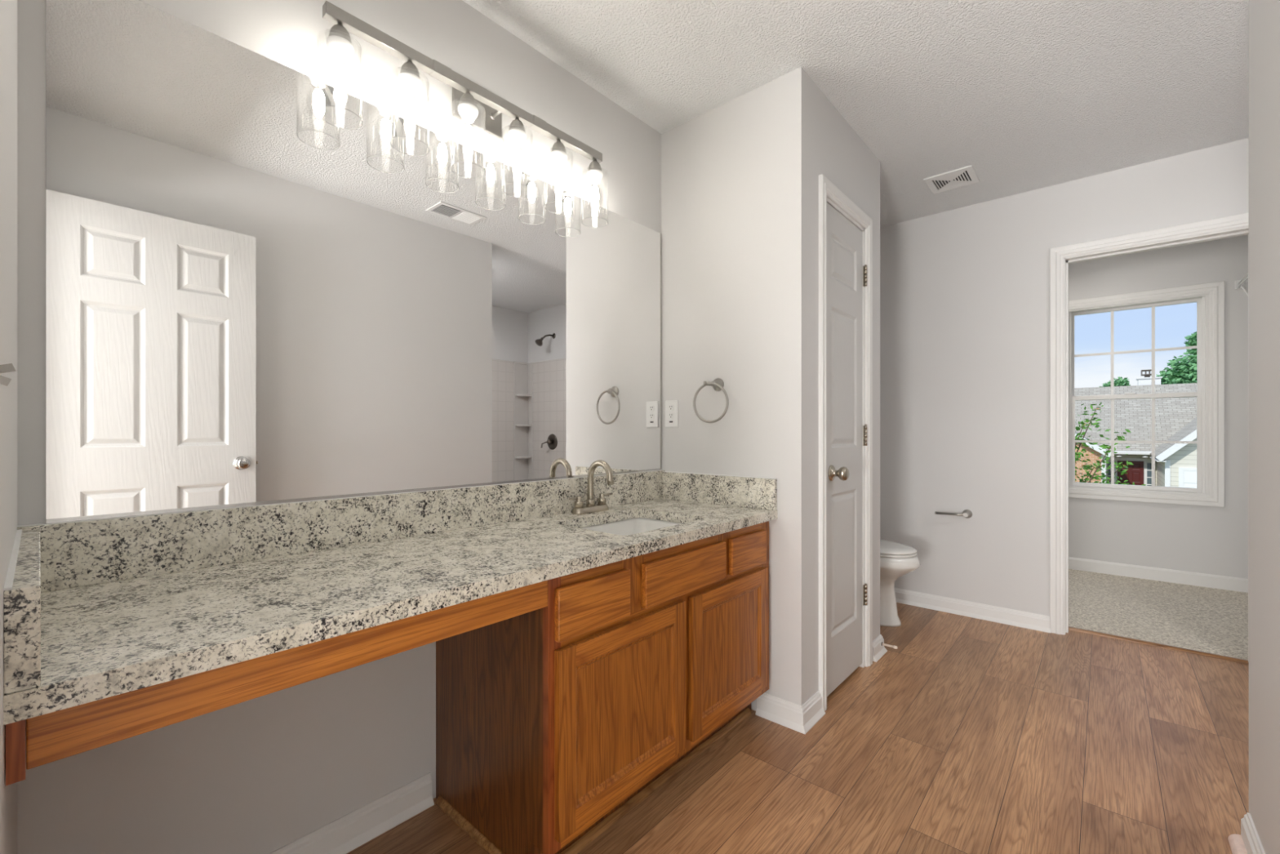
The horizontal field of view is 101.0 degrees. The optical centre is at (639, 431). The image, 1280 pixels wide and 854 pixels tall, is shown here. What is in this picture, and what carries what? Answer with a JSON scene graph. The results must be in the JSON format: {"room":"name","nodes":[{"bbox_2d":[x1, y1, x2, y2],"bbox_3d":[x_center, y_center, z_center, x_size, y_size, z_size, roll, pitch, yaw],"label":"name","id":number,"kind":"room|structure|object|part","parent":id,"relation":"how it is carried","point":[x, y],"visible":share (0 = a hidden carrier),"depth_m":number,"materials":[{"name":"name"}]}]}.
{"room":"bathroom","nodes":[
{"label":"bathroom","id":0,"kind":"room"},
{"bbox_2d":[0,0,17,853],"bbox_3d":[-0.547,-0.124,0.372,1.894,2.440,0.110,0,0,41],"label":"wall","id":1,"kind":"structure","parent":0,"point":[8,8],"depth_m":0.68,"materials":[{"name":"white paint"}]},
{"bbox_2d":[0,363,15,386],"bbox_3d":[-0.525,-0.044,0.434,0.114,0.114,0.014,0,0,41],"label":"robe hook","id":2,"kind":"object","parent":1,"relation":"attached to","point":[4,368],"visible":1,"depth_m":0.45,"materials":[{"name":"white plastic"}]},
{"bbox_2d":[17,0,661,853],"bbox_3d":[0.604,-0.124,3.040,0.100,2.440,5.637,0,0,41],"label":"wall","id":3,"kind":"structure","parent":0,"point":[260,775],"depth_m":1.30,"materials":[{"name":"white paint"}]},
{"bbox_2d":[17,470,664,591],"bbox_3d":[-0.517,0.237,1.672,0.022,0.124,1.882,0,0,41],"label":"backsplash","id":4,"kind":"structure","parent":3,"relation":"attached to","point":[85,553],"depth_m":1.27,"materials":[{"name":"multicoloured stone"}]},
{"bbox_2d":[268,772,434,853],"bbox_3d":[-0.876,1.053,1.262,0.026,0.084,0.792,0,0,41],"label":"baseboard","id":5,"kind":"structure","parent":3,"relation":"attached to","point":[347,833],"depth_m":1.42,"materials":[{"name":"white paint"}]},
{"bbox_2d":[45,0,661,523],"bbox_3d":[-0.512,-0.358,1.687,0.008,1.065,1.841,0,0,41],"label":"wall mirror","id":6,"kind":"object","parent":3,"relation":"attached to","point":[252,298],"visible":1,"depth_m":1.29,"materials":[{"name":"silver mirror"}]},
{"bbox_2d":[316,0,608,227],"bbox_3d":[-0.467,-0.929,1.646,0.132,0.306,0.971,0,0,41],"label":"vanity light","id":7,"kind":"object","parent":3,"relation":"attached to","point":[473,104],"visible":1,"depth_m":1.55,"materials":[{"name":"grey metal"}]},
{"bbox_2d":[316,22,363,129],"bbox_3d":[-0.743,-0.893,1.308,0.100,0.234,0.100,0,0,41],"label":"shade","id":8,"kind":"object","parent":7,"relation":"attached to","point":[339,42],"depth_m":1.30,"materials":[{"name":"clear glass"}]},
{"bbox_2d":[389,59,429,155],"bbox_3d":[-0.627,-0.893,1.440,0.100,0.234,0.100,0,0,41],"label":"shade","id":9,"kind":"object","parent":7,"relation":"attached to","point":[409,80],"depth_m":1.43,"materials":[{"name":"clear glass"}]},
{"bbox_2d":[450,90,485,178],"bbox_3d":[-0.512,-0.893,1.571,0.100,0.234,0.100,0,0,41],"label":"shade","id":10,"kind":"object","parent":7,"relation":"attached to","point":[468,110],"depth_m":1.56,"materials":[{"name":"clear glass"}]},
{"bbox_3d":[-0.459,-1.022,1.695,0.060,0.022,0.022,0,0,41],"label":"arm","id":11,"kind":"part","parent":7,"relation":"part of","materials":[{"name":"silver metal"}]},
{"bbox_2d":[501,117,533,197],"bbox_3d":[-0.396,-0.893,1.703,0.100,0.234,0.100,0,0,41],"label":"shade","id":12,"kind":"object","parent":7,"relation":"attached to","point":[517,135],"depth_m":1.69,"materials":[{"name":"clear glass"}]},
{"bbox_2d":[544,139,573,213],"bbox_3d":[-0.282,-0.893,1.833,0.100,0.234,0.100,0,0,41],"label":"shade","id":13,"kind":"object","parent":7,"relation":"attached to","point":[558,156],"depth_m":1.82,"materials":[{"name":"clear glass"}]},
{"bbox_2d":[581,159,608,227],"bbox_3d":[-0.168,-0.893,1.962,0.100,0.234,0.100,0,0,41],"label":"shade","id":14,"kind":"object","parent":7,"relation":"attached to","point":[594,173],"depth_m":1.95,"materials":[{"name":"clear glass"}]},
{"bbox_2d":[661,66,811,711],"bbox_3d":[0.375,-0.124,2.200,0.665,2.440,0.090,0,0,41],"label":"wall","id":15,"kind":"structure","parent":0,"point":[736,175],"depth_m":2.08,"materials":[{"name":"white paint"}]},
{"bbox_2d":[665,400,678,427],"bbox_3d":[0.140,-0.078,2.342,0.072,0.120,0.009,0,0,41],"label":"wall outlet","id":16,"kind":"object","parent":15,"relation":"attached to","point":[671,406],"visible":1,"depth_m":2.34,"materials":[{"name":"white plastic"}]},
{"bbox_2d":[668,412,673,418],"bbox_3d":[0.138,-0.070,2.340,0.029,0.027,0.002,0,0,41],"label":"receptacle","id":17,"kind":"object","parent":16,"relation":"attached to","point":[670,414],"depth_m":2.34,"materials":[{"name":"white plastic"}]},
{"bbox_2d":[668,404,673,410],"bbox_3d":[0.138,-0.106,2.340,0.029,0.027,0.002,0,0,41],"label":"receptacle","id":18,"kind":"object","parent":16,"relation":"attached to","point":[670,406],"depth_m":2.34,"materials":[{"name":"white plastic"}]},
{"bbox_2d":[693,377,728,422],"bbox_3d":[0.298,-0.128,2.162,0.165,0.187,0.069,0,0,41],"label":"towel ring","id":19,"kind":"object","parent":15,"relation":"attached to","point":[717,384],"visible":1,"depth_m":2.15,"materials":[{"name":"grey metal"}]},
{"bbox_3d":[0.279,-0.196,2.158,0.040,0.020,0.020,0,0,3],"label":"post","id":20,"kind":"part","parent":19,"relation":"part of","materials":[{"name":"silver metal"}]},
{"bbox_3d":[0.311,-0.194,2.170,0.054,0.054,0.040,0,0,41],"label":"wall plate","id":21,"kind":"part","parent":19,"relation":"part of","materials":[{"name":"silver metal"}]},
{"bbox_2d":[755,690,825,733],"bbox_3d":[0.583,1.053,2.046,0.201,0.084,0.186,0,0,41],"label":"baseboard","id":22,"kind":"structure","parent":15,"relation":"attached to","point":[801,718],"depth_m":1.99,"materials":[{"name":"white paint"}]},
{"bbox_2d":[346,602,1248,853],"bbox_3d":[1.349,1.136,1.230,3.610,0.080,3.903,0,0,41],"label":"floor","id":23,"kind":"structure","parent":0,"point":[970,735],"depth_m":1.75,"materials":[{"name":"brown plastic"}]},
{"bbox_2d":[435,520,768,853],"bbox_3d":[-0.054,0.714,1.794,0.552,0.764,1.085,0,0,41],"label":"vanity cabinet","id":24,"kind":"object","parent":23,"relation":"on","point":[554,722],"visible":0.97,"depth_m":1.42,"materials":[{"name":"brown wood"}]},
{"bbox_2d":[3,470,777,724],"bbox_3d":[-0.312,0.252,1.491,0.570,0.158,1.882,0,0,41],"label":"countertop","id":25,"kind":"structure","parent":24,"relation":"on","point":[94,610],"depth_m":1.08,"materials":[{"name":"beige stone"}]},
{"bbox_2d":[5,580,547,785],"bbox_3d":[-0.676,0.372,1.095,0.544,0.080,0.805,0,0,41],"label":"apron","id":26,"kind":"object","parent":25,"relation":"attached to","point":[44,739],"visible":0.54,"depth_m":0.78,"materials":[{"name":"brown wood"}]},
{"bbox_2d":[568,459,613,514],"bbox_3d":[-0.180,0.201,1.961,0.162,0.195,0.161,0,0,-5],"label":"faucet","id":27,"kind":"object","parent":25,"relation":"on","point":[590,507],"visible":1,"depth_m":1.95,"materials":[{"name":"silver metal"}]},
{"bbox_3d":[-0.223,0.257,1.924,0.033,0.044,0.033,0,0,41],"label":"handle","id":28,"kind":"part","parent":27,"relation":"part of","materials":[{"name":"silver metal"}]},
{"bbox_3d":[-0.144,0.191,1.933,0.129,0.175,0.023,0,0,41],"label":"spout","id":29,"kind":"part","parent":27,"relation":"part of","materials":[{"name":"silver metal"}]},
{"bbox_3d":[-0.146,0.257,2.012,0.033,0.044,0.033,0,0,41],"label":"handle","id":30,"kind":"part","parent":27,"relation":"part of","materials":[{"name":"silver metal"}]},
{"bbox_2d":[581,517,681,534],"bbox_3d":[-0.023,0.410,1.778,0.355,0.154,0.460,0,0,41],"label":"sink","id":31,"kind":"object","parent":25,"relation":"in","point":[636,525],"visible":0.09,"depth_m":1.98,"materials":[{"name":"white ceramic"}]},
{"bbox_3d":[-0.413,0.714,1.416,0.514,0.764,0.015,0,0,41],"label":"panel","id":32,"kind":"part","parent":24,"relation":"part of","materials":[{"name":"brown wood"}]},
{"bbox_3d":[-0.113,0.430,1.324,0.018,0.124,0.248,0,0,41],"label":"drawer","id":33,"kind":"part","parent":24,"relation":"part of","materials":[{"name":"brown wood"}]},
{"bbox_3d":[-0.084,1.086,1.801,0.446,0.019,1.056,0,0,41],"label":"shoe moulding","id":34,"kind":"part","parent":24,"relation":"part of","materials":[{"name":"brown wood"}]},
{"bbox_3d":[-0.031,0.734,1.417,0.018,0.444,0.494,0,0,41],"label":"door","id":35,"kind":"part","parent":24,"relation":"part of","materials":[{"name":"brown wood"}]},
{"bbox_3d":[-0.030,0.734,1.416,0.001,0.314,0.364,0,0,41],"label":"panel","id":36,"kind":"part","parent":24,"relation":"part of","materials":[{"name":"brown wood"}]},
{"bbox_3d":[-0.027,0.930,1.413,0.007,0.048,0.390,0,0,41],"label":"rail","id":37,"kind":"part","parent":24,"relation":"part of","materials":[{"name":"brown wood"}]},
{"bbox_3d":[-0.027,0.538,1.413,0.007,0.048,0.390,0,0,41],"label":"rail","id":38,"kind":"part","parent":24,"relation":"part of","materials":[{"name":"brown wood"}]},
{"bbox_3d":[0.128,0.661,1.627,0.018,0.659,0.978,0,0,41],"label":"rail","id":39,"kind":"part","parent":24,"relation":"part of","materials":[{"name":"brown wood"}]},
{"bbox_3d":[0.146,0.430,1.618,0.018,0.124,0.411,0,0,41],"label":"drawer","id":40,"kind":"part","parent":24,"relation":"part of","materials":[{"name":"brown wood"}]},
{"bbox_3d":[0.315,0.734,1.810,0.018,0.444,0.482,0,0,41],"label":"door","id":41,"kind":"part","parent":24,"relation":"part of","materials":[{"name":"brown wood"}]},
{"bbox_3d":[0.316,0.734,1.809,0.001,0.314,0.352,0,0,41],"label":"panel","id":42,"kind":"part","parent":24,"relation":"part of","materials":[{"name":"brown wood"}]},
{"bbox_3d":[0.319,0.930,1.806,0.007,0.048,0.378,0,0,41],"label":"rail","id":43,"kind":"part","parent":24,"relation":"part of","materials":[{"name":"brown wood"}]},
{"bbox_3d":[0.319,0.538,1.806,0.007,0.048,0.378,0,0,41],"label":"rail","id":44,"kind":"part","parent":24,"relation":"part of","materials":[{"name":"brown wood"}]},
{"bbox_3d":[0.389,0.430,1.894,0.018,0.124,0.242,0,0,41],"label":"drawer","id":45,"kind":"part","parent":24,"relation":"part of","materials":[{"name":"brown wood"}]},
{"bbox_2d":[880,539,920,626],"bbox_3d":[1.278,0.720,3.158,0.720,0.752,0.450,0,0,41],"label":"toilet","id":46,"kind":"object","parent":23,"relation":"on","point":[897,560],"visible":0.28,"depth_m":2.96,"materials":[{"name":"white ceramic"}]},
{"bbox_3d":[1.338,0.685,3.104,0.527,0.014,0.364,0,0,41],"label":"seat","id":47,"kind":"part","parent":46,"relation":"part of","materials":[{"name":"white ceramic"}]},
{"bbox_3d":[1.335,0.662,3.107,0.535,0.028,0.366,0,0,41],"label":"lid","id":48,"kind":"part","parent":46,"relation":"part of","materials":[{"name":"white ceramic"}]},
{"bbox_2d":[811,80,874,696],"bbox_3d":[0.862,-0.124,2.319,0.090,2.440,0.732,0,0,41],"label":"wall","id":49,"kind":"structure","parent":0,"point":[838,153],"depth_m":2.06,"materials":[{"name":"white paint"}]},
{"bbox_2d":[818,173,872,710],"bbox_3d":[0.866,0.047,2.310,0.108,2.098,0.589,0,0,41],"label":"door frame","id":50,"kind":"structure","parent":49,"relation":"attached to","point":[827,188],"depth_m":2.22,"materials":[{"name":"white paint"}]},
{"bbox_2d":[826,203,866,696],"bbox_3d":[0.907,0.074,2.283,0.103,2.000,0.452,0,0,41],"label":"door","id":51,"kind":"structure","parent":49,"relation":"in","point":[846,275],"depth_m":2.29,"materials":[{"name":"white wood"}]},
{"bbox_3d":[0.812,0.171,2.149,0.068,0.066,0.066,0,0,41],"label":"knob","id":52,"kind":"part","parent":51,"relation":"part of","materials":[{"name":"silver metal"}]},
{"bbox_2d":[462,0,1248,226],"bbox_3d":[0.944,-1.404,0.768,3.810,0.120,8.800,0,0,41],"label":"ceiling","id":53,"kind":"structure","parent":0,"point":[1030,95],"depth_m":1.96,"materials":[{"name":"white paint"}]},
{"bbox_2d":[924,164,979,194],"bbox_3d":[1.663,-1.340,2.816,0.223,0.008,0.225,0,0,41],"label":"ceiling vent","id":54,"kind":"object","parent":53,"relation":"in","point":[966,175],"visible":1,"depth_m":2.81,"materials":[{"name":"white plastic"}]},
{"bbox_2d":[874,155,879,639],"bbox_3d":[0.918,-0.124,2.818,0.665,2.440,0.090,0,0,41],"label":"wall","id":55,"kind":"structure","parent":0,"point":[877,162],"depth_m":2.59,"materials":[{"name":"white paint"}]},
{"bbox_2d":[872,634,887,662],"bbox_3d":[0.920,1.053,2.800,0.691,0.084,0.166,0,0,41],"label":"baseboard","id":56,"kind":"structure","parent":55,"relation":"attached to","point":[878,651],"depth_m":2.57,"materials":[{"name":"white paint"}]},
{"bbox_2d":[880,641,897,648],"bbox_3d":[1.220,1.048,2.583,0.074,0.018,0.018,0,0,41],"label":"door stop","id":57,"kind":"object","parent":56,"relation":"attached to","point":[882,643],"visible":1,"depth_m":2.58,"materials":[{"name":"metal"}]},
{"bbox_2d":[880,137,1248,616],"bbox_3d":[2.639,-0.124,2.621,3.510,2.440,0.110,0,0,41],"label":"wall","id":58,"kind":"structure","parent":0,"point":[965,291],"depth_m":3.08,"materials":[{"name":"white paint"}]},
{"bbox_2d":[934,509,972,518],"bbox_3d":[1.881,0.491,3.171,0.187,0.052,0.065,0,0,41],"label":"toilet paper holder","id":59,"kind":"object","parent":58,"relation":"attached to","point":[967,513],"visible":1,"depth_m":3.14,"materials":[{"name":"grey metal"}]},
{"bbox_3d":[1.859,0.493,3.161,0.166,0.020,0.020,0,0,41],"label":"arm","id":60,"kind":"part","parent":59,"relation":"part of","materials":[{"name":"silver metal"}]},
{"bbox_3d":[1.934,0.491,3.128,0.052,0.052,0.060,0,0,41],"label":"wall plate","id":61,"kind":"part","parent":59,"relation":"part of","materials":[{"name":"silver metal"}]},
{"bbox_2d":[894,587,1050,632],"bbox_3d":[1.759,1.053,3.305,1.284,0.084,0.026,0,0,41],"label":"baseboard","id":62,"kind":"structure","parent":58,"relation":"attached to","point":[1039,622],"depth_m":3.11,"materials":[{"name":"white paint"}]},
{"bbox_2d":[1049,212,1248,662],"bbox_3d":[2.578,0.048,2.665,0.801,2.095,0.132,0,0,41],"label":"door frame","id":63,"kind":"structure","parent":58,"relation":"attached to","point":[1057,255],"depth_m":2.85,"materials":[{"name":"white paint"}]},
{"bbox_2d":[1068,626,1248,664],"bbox_3d":[2.624,1.090,2.717,0.668,0.012,0.034,0,0,41],"label":"trim","id":64,"kind":"structure","parent":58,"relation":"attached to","point":[1108,635],"depth_m":2.68,"materials":[{"name":"brown wood"}]},
{"bbox_2d":[1068,234,1248,578],"bbox_3d":[3.622,-0.124,4.086,2.050,2.440,0.120,0,0,41],"label":"wall","id":65,"kind":"structure","parent":0,"point":[1207,540],"depth_m":3.77,"materials":[{"name":"white paint"}]},
{"bbox_2d":[1068,280,1224,506],"bbox_3d":[3.717,-0.258,3.984,0.924,1.558,0.128,0,0,41],"label":"window","id":66,"kind":"structure","parent":65,"relation":"in","point":[1202,393],"depth_m":3.80,"materials":[{"name":"white paint"}]},
{"bbox_2d":[1075,397,1196,485],"bbox_3d":[3.717,0.078,3.985,0.674,0.652,0.010,0,0,41],"label":"window pane","id":67,"kind":"object","parent":66,"relation":"attached to","point":[1112,441],"depth_m":4.05,"materials":[{"name":"clear glass"}]},
{"bbox_2d":[1074,306,1197,395],"bbox_3d":[3.740,-0.605,4.010,0.682,0.648,0.010,0,0,41],"label":"grille","id":68,"kind":"object","parent":66,"relation":"attached to","point":[1124,308],"depth_m":4.02,"materials":[{"name":"white paint"}]},
{"bbox_3d":[3.718,0.076,3.985,0.742,0.720,0.028,0,0,41],"label":"sash","id":69,"kind":"part","parent":66,"relation":"part of","materials":[{"name":"clear glass"}]},
{"bbox_3d":[3.740,-0.600,4.011,0.742,0.706,0.028,0,0,41],"label":"sash","id":70,"kind":"part","parent":66,"relation":"part of","materials":[{"name":"white paint"}]},
{"bbox_2d":[1068,556,1248,592],"bbox_3d":[3.577,1.046,4.036,1.850,0.100,0.014,0,0,41],"label":"baseboard","id":71,"kind":"structure","parent":65,"relation":"attached to","point":[1210,580],"depth_m":3.84,"materials":[{"name":"white paint"}]},
{"bbox_2d":[1068,568,1248,660],"bbox_3d":[3.132,1.132,3.416,2.200,0.088,1.734,0,0,41],"label":"floor","id":72,"kind":"structure","parent":0,"point":[1213,620],"depth_m":3.20,"materials":[{"name":"beige carpet"}]},
{"bbox_2d":[1248,0,1279,853],"bbox_3d":[0.915,-0.124,0.526,0.100,2.440,2.272,0,0,41],"label":"wall","id":73,"kind":"structure","parent":0,"point":[1264,15],"depth_m":1.26,"materials":[{"name":"white paint"}]},
{"bbox_2d":[1227,833,1247,853],"bbox_3d":[1.142,1.085,0.902,0.024,0.022,1.362,0,0,41],"label":"trim","id":74,"kind":"structure","parent":73,"relation":"attached to","point":[1236,842],"depth_m":1.38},
{"bbox_2d":[1240,812,1265,853],"bbox_3d":[1.159,1.053,0.891,0.016,0.084,1.368,0,0,41],"label":"baseboard","id":75,"kind":"structure","parent":73,"relation":"attached to","point":[1252,842],"depth_m":1.34,"materials":[{"name":"white paint"}]},
{"bbox_3d":[3.775,-0.124,2.784,0.100,2.440,1.634,0,0,41],"label":"wall","id":76,"kind":"structure","parent":0,"visible":0},
{"bbox_2d":[1235,272,1248,296],"bbox_3d":[3.958,-0.865,3.277,0.274,0.330,0.649,0,0,41],"label":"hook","id":77,"kind":"object","parent":76,"relation":"attached to","point":[1239,284],"visible":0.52,"depth_m":3.55,"materials":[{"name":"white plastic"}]},
{"bbox_3d":[3.955,-0.990,3.272,0.259,0.034,0.638,0,0,41],"label":"rod","id":78,"kind":"part","parent":77,"relation":"part of","materials":[{"name":"white metal"}]},
{"label":"outside","id":79,"kind":"structure","parent":0,"visible":0},
{"label":"lawn","id":80,"kind":"structure","parent":79,"visible":0},
{"bbox_2d":[1075,401,1146,485],"bbox_3d":[5.543,1.533,7.261,0.659,4.333,2.054,0,0,-44],"label":"tree","id":81,"kind":"object","parent":80,"relation":"on","point":[1087,467],"visible":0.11,"depth_m":6.86,"materials":[{"name":"green plant"}]},
{"bbox_2d":[1098,376,1130,386],"bbox_3d":[40.171,-0.451,44.591,2.354,8.314,1.647,0,0,41],"label":"tree","id":82,"kind":"object","parent":80,"relation":"on","point":[1118,382],"visible":0.2,"depth_m":44.22,"materials":[{"name":"green plant"}]},
{"bbox_2d":[1074,368,1196,488],"bbox_3d":[25.882,0.036,28.681,22.000,7.320,15.940,0,0,41],"label":"house","id":83,"kind":"structure","parent":80,"relation":"on","point":[1175,418],"depth_m":26.59,"materials":[{"name":"beige"}]},
{"bbox_3d":[24.444,2.491,26.319,0.960,2.050,0.012,0,0,41],"label":"door","id":84,"kind":"part","parent":83,"relation":"part of","materials":[{"name":"red paint"}]},
{"bbox_3d":[23.922,2.586,20.205,4.650,2.220,0.060,0,0,41],"label":"garage trim","id":85,"kind":"part","parent":83,"relation":"part of","materials":[{"name":"white"}]},
{"bbox_3d":[23.919,2.647,20.201,4.348,2.098,0.030,0,0,41],"label":"garage door","id":86,"kind":"part","parent":83,"relation":"part of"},
{"bbox_2d":[1155,331,1196,384],"bbox_3d":[44.884,-2.514,40.330,9.344,12.437,4.045,0,0,41],"label":"tree","id":87,"kind":"object","parent":80,"relation":"on","point":[1184,371],"visible":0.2,"depth_m":41.52,"materials":[{"name":"green plant"}]}
]}

